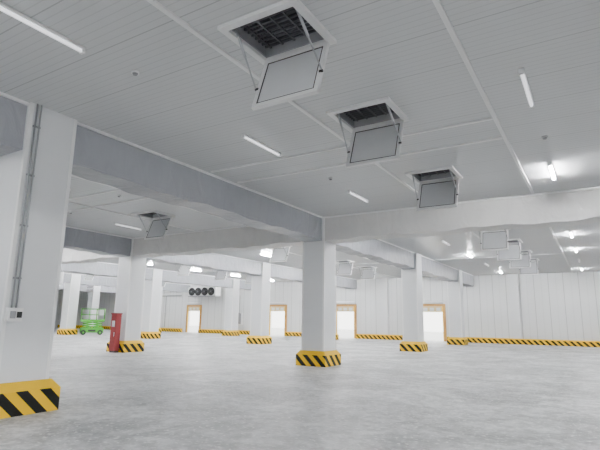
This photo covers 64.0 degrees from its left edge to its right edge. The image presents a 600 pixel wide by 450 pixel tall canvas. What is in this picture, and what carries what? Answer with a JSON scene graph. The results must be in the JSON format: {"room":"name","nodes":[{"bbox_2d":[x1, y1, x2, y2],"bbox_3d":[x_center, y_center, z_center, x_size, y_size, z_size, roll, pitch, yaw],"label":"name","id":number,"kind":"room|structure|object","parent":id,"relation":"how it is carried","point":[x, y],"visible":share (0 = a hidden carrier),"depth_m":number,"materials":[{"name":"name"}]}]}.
{"room":"warehouse","nodes":[
{"label":"warehouse","id":0,"kind":"room"},
{"bbox_2d":[54,290,63,327],"bbox_3d":[-47.231,7.115,45.224,0.300,5.340,53.600,-6,-13,31],"label":"wall","id":1,"kind":"structure","parent":0,"point":[60,292],"depth_m":66.94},
{"bbox_2d":[0,0,599,284],"bbox_3d":[-13.755,0.941,25.689,78.600,0.200,53.600,-6,-13,31],"label":"ceiling","id":2,"kind":"structure","parent":0,"point":[188,103],"depth_m":8.31,"materials":[{"name":"white metal"}]},
{"bbox_2d":[0,92,28,155],"bbox_3d":[-7.724,-2.550,4.639,0.780,0.909,9.750,-6,-13,31],"label":"beam","id":3,"kind":"structure","parent":2,"relation":"attached to","point":[13,110],"depth_m":8.36,"materials":[{"name":"white paint"}]},
{"bbox_2d":[0,1,85,54],"bbox_3d":[-3.425,-2.586,6.248,0.084,0.088,1.360,-6,-13,31],"label":"lamp","id":4,"kind":"object","parent":2,"relation":"attached to","point":[4,8],"visible":1,"depth_m":6.27,"materials":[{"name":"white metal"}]},
{"bbox_2d":[59,272,63,284],"bbox_3d":[-19.325,3.744,36.019,3.880,1.470,0.982,-6,-13,31],"label":"fan","id":5,"kind":"object","parent":2,"relation":"hanging from","point":[61,273],"visible":0.02,"depth_m":35.26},
{"bbox_2d":[63,273,70,282],"bbox_3d":[-23.253,3.948,38.802,0.780,0.910,9.800,-6,-13,31],"label":"beam","id":6,"kind":"structure","parent":2,"relation":"attached to","point":[67,276],"depth_m":42.44,"materials":[{"name":"white concrete"}]},
{"bbox_2d":[59,283,92,291],"bbox_3d":[-26.848,6.638,52.734,0.780,0.909,8.900,-6,-13,31],"label":"beam","id":7,"kind":"structure","parent":2,"relation":"attached to","point":[61,287],"depth_m":55.08,"materials":[{"name":"white concrete"}]},
{"bbox_2d":[67,207,88,211],"bbox_3d":[-8.973,-0.436,17.741,3.940,0.030,0.070,-6,-13,31],"label":"trim","id":8,"kind":"structure","parent":2,"relation":"attached to","point":[86,207],"depth_m":17.05,"materials":[{"name":"white metal"}]},
{"bbox_2d":[84,274,94,280],"bbox_3d":[-17.062,3.756,38.519,1.200,1.343,1.060,-6,-13,31],"label":"hatch","id":9,"kind":"object","parent":2,"relation":"attached to","point":[88,277],"depth_m":38.58,"materials":[{"name":"white metal"}]},
{"bbox_2d":[62,248,118,263],"bbox_3d":[-12.648,1.643,26.290,9.550,0.913,0.900,-6,-13,31],"label":"beam","id":10,"kind":"structure","parent":2,"relation":"attached to","point":[69,255],"depth_m":25.16,"materials":[{"name":"white concrete"}]},
{"bbox_2d":[69,189,119,199],"bbox_3d":[-6.539,-0.937,15.016,2.800,0.030,0.070,-6,-13,31],"label":"trim","id":11,"kind":"structure","parent":2,"relation":"attached to","point":[115,189],"depth_m":14.88,"materials":[{"name":"white metal"}]},
{"bbox_2d":[63,226,131,256],"bbox_3d":[-11.033,0.235,19.032,0.780,0.908,10.050,-6,-13,31],"label":"beam","id":12,"kind":"structure","parent":2,"relation":"attached to","point":[79,239],"depth_m":21.53,"materials":[{"name":"white concrete"}]},
{"bbox_2d":[61,262,152,279],"bbox_3d":[-14.329,3.025,33.445,0.780,0.909,9.800,-6,-13,31],"label":"beam","id":13,"kind":"structure","parent":2,"relation":"attached to","point":[96,268],"depth_m":33.23,"materials":[{"name":"white concrete"}]},
{"bbox_2d":[100,286,115,292],"bbox_3d":[-22.935,7.936,59.029,0.780,0.908,4.350,-6,-13,31],"label":"beam","id":14,"kind":"structure","parent":2,"relation":"attached to","point":[105,289],"depth_m":58.04,"materials":[{"name":"white concrete"}]},
{"bbox_2d":[80,274,144,286],"bbox_3d":[-17.923,5.715,47.377,0.780,0.909,8.900,-6,-13,31],"label":"beam","id":15,"kind":"structure","parent":2,"relation":"attached to","point":[97,280],"depth_m":45.27,"materials":[{"name":"white concrete"}]},
{"bbox_2d":[93,197,148,207],"bbox_3d":[-5.967,-0.747,15.936,2.800,0.030,0.070,-6,-13,31],"label":"trim","id":16,"kind":"structure","parent":2,"relation":"attached to","point":[145,197],"depth_m":15.87,"materials":[{"name":"white metal"}]},
{"bbox_2d":[114,223,141,229],"bbox_3d":[-7.150,0.062,19.971,0.084,0.088,1.360,-6,-13,31],"label":"lamp","id":17,"kind":"object","parent":2,"relation":"attached to","point":[118,224],"visible":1,"depth_m":19.93,"materials":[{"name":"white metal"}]},
{"bbox_2d":[68,201,193,230],"bbox_3d":[-11.677,-2.088,9.542,0.070,0.035,27.100,-6,-13,31],"label":"trim","id":18,"kind":"structure","parent":2,"relation":"attached to","point":[68,201],"depth_m":17.56,"materials":[{"name":"white metal"}]},
{"bbox_2d":[131,70,138,75],"bbox_3d":[-2.559,-2.354,7.455,0.118,0.055,0.118,-6,-13,31],"label":"smoke detector","id":19,"kind":"object","parent":2,"relation":"attached to","point":[134,72],"visible":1,"depth_m":7.42,"materials":[{"name":"white plastic"}]},
{"bbox_2d":[71,174,223,218],"bbox_3d":[-9.175,-2.347,8.040,0.070,0.035,27.100,-6,-13,31],"label":"trim","id":20,"kind":"structure","parent":2,"relation":"attached to","point":[71,174],"depth_m":13.95,"materials":[{"name":"white metal"}]},
{"bbox_2d":[131,210,174,239],"bbox_3d":[-5.452,-0.158,17.766,1.200,1.343,1.060,-6,-13,31],"label":"hatch","id":21,"kind":"object","parent":2,"relation":"attached to","point":[160,223],"depth_m":17.93,"materials":[{"name":"white metal"}]},
{"bbox_2d":[163,282,189,291],"bbox_3d":[-14.010,7.009,53.673,0.780,0.901,4.350,-6,-13,31],"label":"beam","id":22,"kind":"structure","parent":2,"relation":"attached to","point":[172,287],"depth_m":53.40,"materials":[{"name":"white concrete"}]},
{"bbox_2d":[176,265,191,275],"bbox_3d":[-8.137,2.829,33.163,1.200,1.332,1.060,-6,-13,31],"label":"hatch","id":23,"kind":"object","parent":2,"relation":"attached to","point":[184,270],"depth_m":33.30,"materials":[{"name":"white metal"}]},
{"bbox_2d":[72,122,322,241],"bbox_3d":[-2.108,-0.690,13.675,0.780,0.902,10.050,-6,-13,31],"label":"beam","id":24,"kind":"structure","parent":2,"relation":"attached to","point":[99,156],"depth_m":11.74,"materials":[{"name":"white concrete"}]},
{"bbox_2d":[162,270,232,287],"bbox_3d":[-8.999,4.790,42.020,0.780,0.903,8.900,-6,-13,31],"label":"beam","id":25,"kind":"structure","parent":2,"relation":"attached to","point":[169,276],"depth_m":41.47,"materials":[{"name":"white concrete"}]},
{"bbox_2d":[146,253,261,275],"bbox_3d":[-5.404,2.101,28.088,0.780,0.906,9.800,-6,-13,31],"label":"beam","id":26,"kind":"structure","parent":2,"relation":"attached to","point":[212,261],"depth_m":28.26,"materials":[{"name":"white concrete"}]},
{"bbox_2d":[188,284,220,296],"bbox_3d":[-10.355,6.979,51.770,3.880,1.470,0.982,-6,-13,31],"label":"fan","id":27,"kind":"object","parent":2,"relation":"hanging from","point":[198,291],"visible":1,"depth_m":51.16,"materials":[{"name":"white metal"}]},
{"bbox_2d":[132,225,302,257],"bbox_3d":[-3.724,0.722,20.933,9.550,0.917,0.900,-6,-13,31],"label":"beam","id":28,"kind":"structure","parent":2,"relation":"attached to","point":[237,238],"depth_m":20.54,"materials":[{"name":"white concrete"}]},
{"bbox_2d":[212,270,227,279],"bbox_3d":[-6.161,3.494,36.340,1.200,1.352,1.060,-6,-13,31],"label":"hatch","id":29,"kind":"object","parent":2,"relation":"attached to","point":[220,275],"depth_m":36.48,"materials":[{"name":"white metal"}]},
{"bbox_2d":[239,279,250,289],"bbox_3d":[-5.086,6.090,48.315,0.780,0.908,4.350,-6,-13,31],"label":"beam","id":30,"kind":"structure","parent":2,"relation":"attached to","point":[242,285],"depth_m":47.05,"materials":[{"name":"white concrete"}]},
{"bbox_2d":[243,274,251,283],"bbox_3d":[-4.185,4.145,39.520,1.200,1.343,1.060,-6,-13,31],"label":"hatch","id":31,"kind":"object","parent":2,"relation":"attached to","point":[248,279],"depth_m":39.76,"materials":[{"name":"white metal"}]},
{"bbox_2d":[241,133,280,156],"bbox_3d":[-0.825,-1.723,10.431,0.084,0.088,1.360,-6,-13,31],"label":"lamp","id":32,"kind":"object","parent":2,"relation":"attached to","point":[243,135],"visible":1,"depth_m":10.35,"materials":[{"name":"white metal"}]},
{"bbox_2d":[217,0,336,110],"bbox_3d":[-0.292,-2.325,6.351,1.200,1.352,1.060,-6,-13,31],"label":"hatch","id":33,"kind":"object","parent":2,"relation":"attached to","point":[292,45],"depth_m":6.51,"materials":[{"name":"white metal"}]},
{"bbox_2d":[210,145,348,172],"bbox_3d":[-0.621,-1.549,11.463,3.940,0.030,0.070,-6,-13,31],"label":"trim","id":34,"kind":"structure","parent":2,"relation":"attached to","point":[344,146],"depth_m":11.33,"materials":[{"name":"white metal"}]},
{"bbox_2d":[268,246,291,262],"bbox_3d":[-1.188,1.251,24.627,1.200,1.332,1.060,-6,-13,31],"label":"hatch","id":35,"kind":"object","parent":2,"relation":"attached to","point":[280,254],"depth_m":24.78,"materials":[{"name":"white metal"}]},
{"bbox_2d":[146,0,417,194],"bbox_3d":[-2.752,-3.011,4.184,0.070,0.035,27.100,-6,-13,31],"label":"trim","id":36,"kind":"structure","parent":2,"relation":"attached to","point":[155,3],"depth_m":7.00,"materials":[{"name":"white metal"}]},
{"bbox_2d":[270,264,302,281],"bbox_3d":[-0.074,3.870,36.663,0.780,0.909,8.900,-6,-13,31],"label":"beam","id":37,"kind":"structure","parent":2,"relation":"attached to","point":[280,272],"depth_m":34.54,"materials":[{"name":"white concrete"}]},
{"bbox_2d":[237,163,345,182],"bbox_3d":[-0.049,-1.359,12.383,3.940,0.030,0.070,-6,-13,31],"label":"trim","id":38,"kind":"structure","parent":2,"relation":"attached to","point":[344,164],"depth_m":12.44,"materials":[{"name":"white metal"}]},
{"bbox_2d":[336,260,353,275],"bbox_3d":[2.764,2.567,30.984,1.200,1.343,1.060,-6,-13,31],"label":"hatch","id":39,"kind":"object","parent":2,"relation":"attached to","point":[345,267],"depth_m":31.17,"materials":[{"name":"white metal"}]},
{"bbox_2d":[336,276,356,288],"bbox_3d":[3.839,5.168,42.958,0.780,0.909,4.350,-6,-13,31],"label":"beam","id":40,"kind":"structure","parent":2,"relation":"attached to","point":[342,282],"depth_m":42.87,"materials":[{"name":"white concrete"}]},
{"bbox_2d":[347,190,368,202],"bbox_3d":[1.775,-0.861,14.614,0.084,0.088,1.360,-6,-13,31],"label":"lamp","id":41,"kind":"object","parent":2,"relation":"attached to","point":[348,191],"visible":1,"depth_m":14.52,"materials":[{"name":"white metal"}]},
{"bbox_2d":[356,266,376,279],"bbox_3d":[4.740,3.217,34.164,1.200,1.332,1.060,-6,-13,31],"label":"hatch","id":42,"kind":"object","parent":2,"relation":"attached to","point":[368,272],"depth_m":34.32,"materials":[{"name":"white metal"}]},
{"bbox_2d":[326,96,408,167],"bbox_3d":[1.263,-1.814,8.853,1.200,1.343,1.060,-6,-13,31],"label":"hatch","id":43,"kind":"object","parent":2,"relation":"attached to","point":[376,126],"depth_m":9.02,"materials":[{"name":"white metal"}]},
{"bbox_2d":[336,239,414,268],"bbox_3d":[3.521,1.180,22.730,0.780,0.909,9.800,-6,-13,31],"label":"beam","id":44,"kind":"structure","parent":2,"relation":"attached to","point":[378,250],"depth_m":22.77,"materials":[{"name":"white concrete"}]},
{"bbox_2d":[405,166,462,210],"bbox_3d":[3.473,-1.086,12.410,1.200,1.332,1.060,-6,-13,31],"label":"hatch","id":45,"kind":"object","parent":2,"relation":"attached to","point":[438,187],"depth_m":12.59,"materials":[{"name":"white metal"}]},
{"bbox_2d":[421,255,457,281],"bbox_3d":[8.851,2.947,31.305,0.780,0.908,8.900,-6,-13,31],"label":"beam","id":46,"kind":"structure","parent":2,"relation":"attached to","point":[430,267],"depth_m":30.81,"materials":[{"name":"white concrete"}]},
{"bbox_2d":[402,117,492,136],"bbox_3d":[2.386,-1.859,9.659,2.800,0.030,0.070,-6,-13,31],"label":"trim","id":47,"kind":"structure","parent":2,"relation":"attached to","point":[490,118],"depth_m":9.34,"materials":[{"name":"white metal"}]},
{"bbox_2d":[400,137,501,155],"bbox_3d":[2.958,-1.670,10.579,2.800,0.030,0.070,-6,-13,31],"label":"trim","id":48,"kind":"structure","parent":2,"relation":"attached to","point":[496,138],"depth_m":10.36,"materials":[{"name":"white metal"}]},
{"bbox_2d":[324,186,599,243],"bbox_3d":[5.201,-0.204,15.576,9.550,0.910,0.900,-6,-13,31],"label":"beam","id":49,"kind":"structure","parent":2,"relation":"attached to","point":[573,207],"depth_m":15.01,"materials":[{"name":"white concrete"}]},
{"bbox_2d":[439,257,490,259],"bbox_3d":[10.039,1.987,28.613,3.940,0.030,0.070,-6,-13,31],"label":"trim","id":50,"kind":"structure","parent":2,"relation":"attached to","point":[478,257],"depth_m":28.66,"materials":[{"name":"white metal"}]},
{"bbox_2d":[462,271,473,286],"bbox_3d":[12.764,4.242,37.601,0.780,0.902,4.350,-6,-13,31],"label":"beam","id":51,"kind":"structure","parent":2,"relation":"attached to","point":[468,280],"depth_m":37.67,"materials":[{"name":"white concrete"}]},
{"bbox_2d":[432,0,533,193],"bbox_3d":[-0.250,-3.270,2.682,0.070,0.035,27.100,-6,-13,31],"label":"trim","id":52,"kind":"structure","parent":2,"relation":"attached to","point":[437,3],"depth_m":7.41,"materials":[{"name":"white metal"}]},
{"bbox_2d":[479,229,510,250],"bbox_3d":[7.737,0.338,19.268,1.200,1.352,1.060,-6,-13,31],"label":"hatch","id":53,"kind":"object","parent":2,"relation":"attached to","point":[497,240],"depth_m":19.45,"materials":[{"name":"white metal"}]},
{"bbox_2d":[496,239,522,260],"bbox_3d":[9.713,0.989,22.447,1.200,1.343,1.060,-6,-13,31],"label":"hatch","id":54,"kind":"object","parent":2,"relation":"attached to","point":[514,253],"depth_m":22.57,"materials":[{"name":"white metal"}]},
{"bbox_2d":[509,250,531,268],"bbox_3d":[11.689,1.639,25.627,1.200,1.332,1.060,-6,-13,31],"label":"hatch","id":55,"kind":"object","parent":2,"relation":"attached to","point":[525,262],"depth_m":25.73,"materials":[{"name":"white metal"}]},
{"bbox_2d":[518,67,534,107],"bbox_3d":[3.659,-2.187,7.739,0.084,0.088,1.360,-6,-13,31],"label":"lamp","id":56,"kind":"object","parent":2,"relation":"attached to","point":[521,71],"visible":1,"depth_m":7.62,"materials":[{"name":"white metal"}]},
{"bbox_2d":[519,258,538,274],"bbox_3d":[13.665,2.304,28.804,1.200,1.352,1.060,-6,-13,31],"label":"hatch","id":57,"kind":"object","parent":2,"relation":"attached to","point":[533,270],"depth_m":28.90,"materials":[{"name":"white metal"}]},
{"bbox_2d":[548,162,555,179],"bbox_3d":[6.259,-1.325,11.922,0.084,0.088,1.360,-6,-13,31],"label":"lamp","id":58,"kind":"object","parent":2,"relation":"attached to","point":[550,166],"visible":1,"depth_m":11.80,"materials":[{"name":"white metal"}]},
{"bbox_2d":[0,328,599,449],"bbox_3d":[-13.837,6.425,24.609,78.600,0.300,53.600,-6,-13,31],"label":"floor","id":59,"kind":"structure","parent":0,"point":[185,390],"depth_m":10.00,"materials":[{"name":"concrete"}]},
{"bbox_2d":[0,378,60,418],"bbox_3d":[-5.022,2.906,8.201,1.200,0.520,1.200,-6,-13,31],"label":"guard","id":60,"kind":"object","parent":59,"relation":"on","point":[21,398],"visible":0.88,"depth_m":7.95,"materials":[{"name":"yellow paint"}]},
{"bbox_2d":[0,102,76,383],"bbox_3d":[-4.987,0.542,8.666,0.908,5.340,0.908,-6,-13,31],"label":"structural column","id":61,"kind":"structure","parent":59,"relation":"on","point":[26,345],"depth_m":8.44,"materials":[{"name":"white concrete"}]},
{"bbox_2d":[5,104,42,321],"bbox_3d":[-4.704,-0.290,8.303,0.095,3.840,0.240,-6,-13,31],"label":"conduit pipe","id":62,"kind":"object","parent":61,"relation":"attached to","point":[12,314],"visible":1,"depth_m":8.21,"materials":[{"name":"white metal"}]},
{"bbox_2d":[57,328,77,334],"bbox_3d":[-20.539,9.408,42.384,1.200,0.520,1.200,-6,-13,31],"label":"guard","id":63,"kind":"object","parent":59,"relation":"on","point":[60,331],"visible":0.93,"depth_m":41.98,"materials":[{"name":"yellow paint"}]},
{"bbox_2d":[60,273,80,328],"bbox_3d":[-20.504,7.044,42.850,0.908,5.340,0.908,-6,-13,31],"label":"structural column","id":64,"kind":"structure","parent":59,"relation":"on","point":[71,290],"depth_m":42.57,"materials":[{"name":"white concrete"}]},
{"bbox_2d":[80,308,105,334],"bbox_3d":[-18.450,8.599,42.687,1.970,2.284,1.000,6,-12,-23],"label":"scissor lift","id":65,"kind":"object","parent":59,"relation":"on","point":[97,329],"visible":1,"depth_m":42.31,"materials":[{"name":"green paint"}]},
{"bbox_2d":[85,286,100,325],"bbox_3d":[-24.332,9.657,56.405,0.908,5.340,0.908,-6,-13,31],"label":"structural column","id":66,"kind":"structure","parent":59,"relation":"on","point":[93,297],"depth_m":56.18,"materials":[{"name":"white concrete"}]},
{"bbox_2d":[109,313,122,352],"bbox_3d":[-8.491,4.941,22.027,0.420,1.770,0.331,-6,-13,31],"label":"tall cabinet","id":67,"kind":"object","parent":59,"relation":"on","point":[114,341],"visible":1,"depth_m":21.93,"materials":[{"name":"red metal"}]},
{"bbox_2d":[57,325,182,331],"bbox_3d":[-23.365,12.941,60.279,23.400,0.420,0.260,-6,-13,31],"label":"kerb","id":68,"kind":"object","parent":59,"relation":"on","point":[58,326],"visible":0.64,"depth_m":55.50,"materials":[{"name":"yellow paint"}]},
{"bbox_2d":[106,340,144,352],"bbox_3d":[-8.253,5.718,22.718,1.200,0.520,1.200,-6,-13,31],"label":"guard","id":69,"kind":"object","parent":59,"relation":"on","point":[134,345],"visible":0.75,"depth_m":22.35,"materials":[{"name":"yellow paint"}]},
{"bbox_2d":[114,238,146,340],"bbox_3d":[-8.218,3.353,23.184,0.908,5.340,0.908,-6,-13,31],"label":"structural column","id":70,"kind":"structure","parent":59,"relation":"on","point":[129,297],"depth_m":22.88,"materials":[{"name":"white concrete"}]},
{"bbox_2d":[140,331,160,338],"bbox_3d":[-11.614,8.486,37.027,1.200,0.520,1.200,-6,-13,31],"label":"guard","id":71,"kind":"object","parent":59,"relation":"on","point":[144,335],"visible":0.79,"depth_m":36.56,"materials":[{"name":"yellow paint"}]},
{"bbox_2d":[141,268,162,331],"bbox_3d":[-11.579,6.121,37.492,0.908,5.340,0.908,-6,-13,31],"label":"structural column","id":72,"kind":"structure","parent":59,"relation":"on","point":[150,314],"depth_m":37.20,"materials":[{"name":"white concrete"}]},
{"bbox_2d":[159,287,162,327],"bbox_3d":[-15.408,8.734,51.048,0.908,5.340,0.908,-6,-13,31],"label":"structural column","id":73,"kind":"structure","parent":59,"relation":"on","point":[161,287],"depth_m":51.11,"materials":[{"name":"white concrete"}]},
{"bbox_2d":[198,329,249,334],"bbox_3d":[-7.395,11.290,50.693,8.800,0.420,0.260,-6,-13,31],"label":"kerb","id":74,"kind":"object","parent":59,"relation":"on","point":[217,331],"visible":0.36,"depth_m":51.55,"materials":[{"name":"yellow paint"}]},
{"bbox_2d":[222,330,239,335],"bbox_3d":[-6.518,10.176,45.225,1.200,0.520,1.200,-6,-13,31],"label":"guard","id":75,"kind":"object","parent":59,"relation":"on","point":[224,332],"visible":0.93,"depth_m":44.81,"materials":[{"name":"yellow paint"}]},
{"bbox_2d":[224,278,239,329],"bbox_3d":[-6.483,7.811,45.691,0.908,5.340,0.908,-6,-13,31],"label":"structural column","id":76,"kind":"structure","parent":59,"relation":"on","point":[232,294],"depth_m":45.38,"materials":[{"name":"white concrete"}]},
{"bbox_2d":[246,335,271,343],"bbox_3d":[-2.689,7.563,31.670,1.200,0.520,1.200,-6,-13,31],"label":"guard","id":77,"kind":"object","parent":59,"relation":"on","point":[250,339],"visible":0.93,"depth_m":31.24,"materials":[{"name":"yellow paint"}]},
{"bbox_2d":[250,262,270,335],"bbox_3d":[-2.654,5.199,32.135,0.908,5.340,0.908,-6,-13,31],"label":"structural column","id":78,"kind":"structure","parent":59,"relation":"on","point":[260,285],"depth_m":31.81,"materials":[{"name":"white concrete"}]},
{"bbox_2d":[285,332,301,336],"bbox_3d":[0.719,10.452,45.822,5.000,0.420,0.260,-6,-13,31],"label":"kerb","id":79,"kind":"object","parent":59,"relation":"on","point":[299,334],"visible":0.36,"depth_m":46.47,"materials":[{"name":"yellow paint"}]},
{"bbox_2d":[301,217,335,350],"bbox_3d":[0.707,2.431,17.827,0.908,5.340,0.908,-6,-13,31],"label":"structural column","id":80,"kind":"structure","parent":59,"relation":"on","point":[319,257],"depth_m":17.46,"materials":[{"name":"white concrete"}]},
{"bbox_2d":[296,350,340,366],"bbox_3d":[0.672,4.795,17.361,1.200,0.520,1.200,-6,-13,31],"label":"guard","id":81,"kind":"object","parent":59,"relation":"on","point":[303,357],"visible":0.93,"depth_m":16.91,"materials":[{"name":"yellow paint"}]},
{"bbox_2d":[356,334,402,339],"bbox_3d":[7.423,9.759,41.798,5.500,0.420,0.260,-6,-13,31],"label":"kerb","id":82,"kind":"object","parent":59,"relation":"on","point":[358,336],"visible":0.64,"depth_m":41.96,"materials":[{"name":"yellow paint"}]},
{"bbox_2d":[401,253,423,341],"bbox_3d":[6.271,4.276,26.778,0.908,5.340,0.908,-6,-13,31],"label":"structural column","id":83,"kind":"structure","parent":59,"relation":"on","point":[411,279],"depth_m":26.42,"materials":[{"name":"white concrete"}]},
{"bbox_2d":[399,341,427,351],"bbox_3d":[6.236,6.640,26.312,1.200,0.520,1.200,-6,-13,31],"label":"guard","id":84,"kind":"object","parent":59,"relation":"on","point":[409,346],"visible":0.82,"depth_m":25.85,"materials":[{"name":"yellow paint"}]},
{"bbox_2d":[447,269,464,336],"bbox_3d":[11.367,5.966,34.977,0.908,5.340,0.908,-6,-13,31],"label":"structural column","id":85,"kind":"structure","parent":59,"relation":"on","point":[454,289],"depth_m":34.61,"materials":[{"name":"white concrete"}]},
{"bbox_2d":[447,337,467,344],"bbox_3d":[11.332,8.331,34.511,1.200,0.520,1.200,-6,-13,31],"label":"guard","id":86,"kind":"object","parent":59,"relation":"on","point":[450,340],"visible":0.93,"depth_m":34.05,"materials":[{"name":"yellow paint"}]},
{"bbox_2d":[447,336,599,346],"bbox_3d":[22.369,8.213,32.827,24.300,0.420,0.260,-6,-13,31],"label":"kerb","id":87,"kind":"object","parent":59,"relation":"on","point":[578,343],"visible":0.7,"depth_m":35.63,"materials":[{"name":"yellow paint"}]},
{"bbox_2d":[76,271,599,340],"bbox_3d":[0.062,8.255,47.448,78.000,5.340,0.300,-6,-13,31],"label":"wall","id":88,"kind":"structure","parent":0,"point":[553,306],"depth_m":38.86,"materials":[{"name":"white metal"}]},
{"bbox_2d":[164,293,181,326],"bbox_3d":[-17.534,10.244,57.682,8.900,3.880,0.170,-6,-13,31],"label":"refrigerant pipework","id":89,"kind":"object","parent":88,"relation":"attached to","point":[180,294],"visible":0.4,"depth_m":56.37,"materials":[{"name":"white metal"}]},
{"bbox_2d":[185,303,201,331],"bbox_3d":[-12.056,10.438,54.193,2.260,3.309,0.254,-6,-13,31],"label":"door frame","id":90,"kind":"structure","parent":88,"relation":"in","point":[190,306],"depth_m":54.42,"materials":[{"name":"orange metal"}]},
{"bbox_2d":[238,303,242,323],"bbox_3d":[-6.432,9.018,50.933,0.800,3.000,0.320,-6,-13,31],"label":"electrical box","id":91,"kind":"object","parent":88,"relation":"attached to","point":[240,315],"visible":0.66,"depth_m":50.58,"materials":[{"name":"white metal"}]},
{"bbox_2d":[269,302,286,335],"bbox_3d":[-2.320,9.432,48.349,2.260,3.309,0.254,-6,-13,31],"label":"door frame","id":92,"kind":"structure","parent":88,"relation":"in","point":[272,307],"depth_m":48.39,"materials":[{"name":"orange metal"}]},
{"bbox_2d":[269,248,397,277],"bbox_3d":[2.415,2.585,32.213,0.070,0.035,24.700,-6,-13,31],"label":"trim","id":93,"kind":"structure","parent":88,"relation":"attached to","point":[269,248],"depth_m":34.59,"materials":[{"name":"white metal"}]},
{"bbox_2d":[336,301,356,337],"bbox_3d":[4.171,8.761,44.453,2.260,3.309,0.254,-6,-13,31],"label":"door frame","id":94,"kind":"structure","parent":88,"relation":"in","point":[348,306],"depth_m":44.48,"materials":[{"name":"orange wood"}]},
{"bbox_2d":[379,278,388,334],"bbox_3d":[7.493,7.412,42.611,0.700,5.340,0.345,-6,-13,31],"label":"pilaster","id":95,"kind":"object","parent":88,"relation":"attached to","point":[384,294],"visible":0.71,"depth_m":42.49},
{"bbox_2d":[423,301,446,341],"bbox_3d":[11.089,8.046,40.300,2.260,3.309,0.254,-6,-13,31],"label":"door frame","id":96,"kind":"structure","parent":88,"relation":"in","point":[442,309],"depth_m":40.21,"materials":[{"name":"orange wood"}]},
{"bbox_2d":[507,274,521,338],"bbox_3d":[16.631,6.468,37.126,0.700,5.340,0.345,-6,-13,31],"label":"wall panel","id":97,"kind":"object","parent":88,"relation":"attached to","point":[513,287],"visible":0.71,"depth_m":37.01,"materials":[{"name":"white metal"}]},
{"bbox_2d":[549,227,572,272],"bbox_3d":[13.842,1.404,25.354,0.070,0.035,24.700,-6,-13,31],"label":"trim","id":98,"kind":"structure","parent":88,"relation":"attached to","point":[550,228],"depth_m":22.98,"materials":[{"name":"white metal"}]},
{"label":"outside","id":99,"kind":"structure","parent":0,"visible":0},
{"bbox_2d":[189,325,443,340],"bbox_3d":[10.421,14.520,63.625,118.000,0.300,39.700,-6,-13,31],"label":"ground","id":100,"kind":"structure","parent":99,"point":[343,333],"depth_m":60.89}
]}

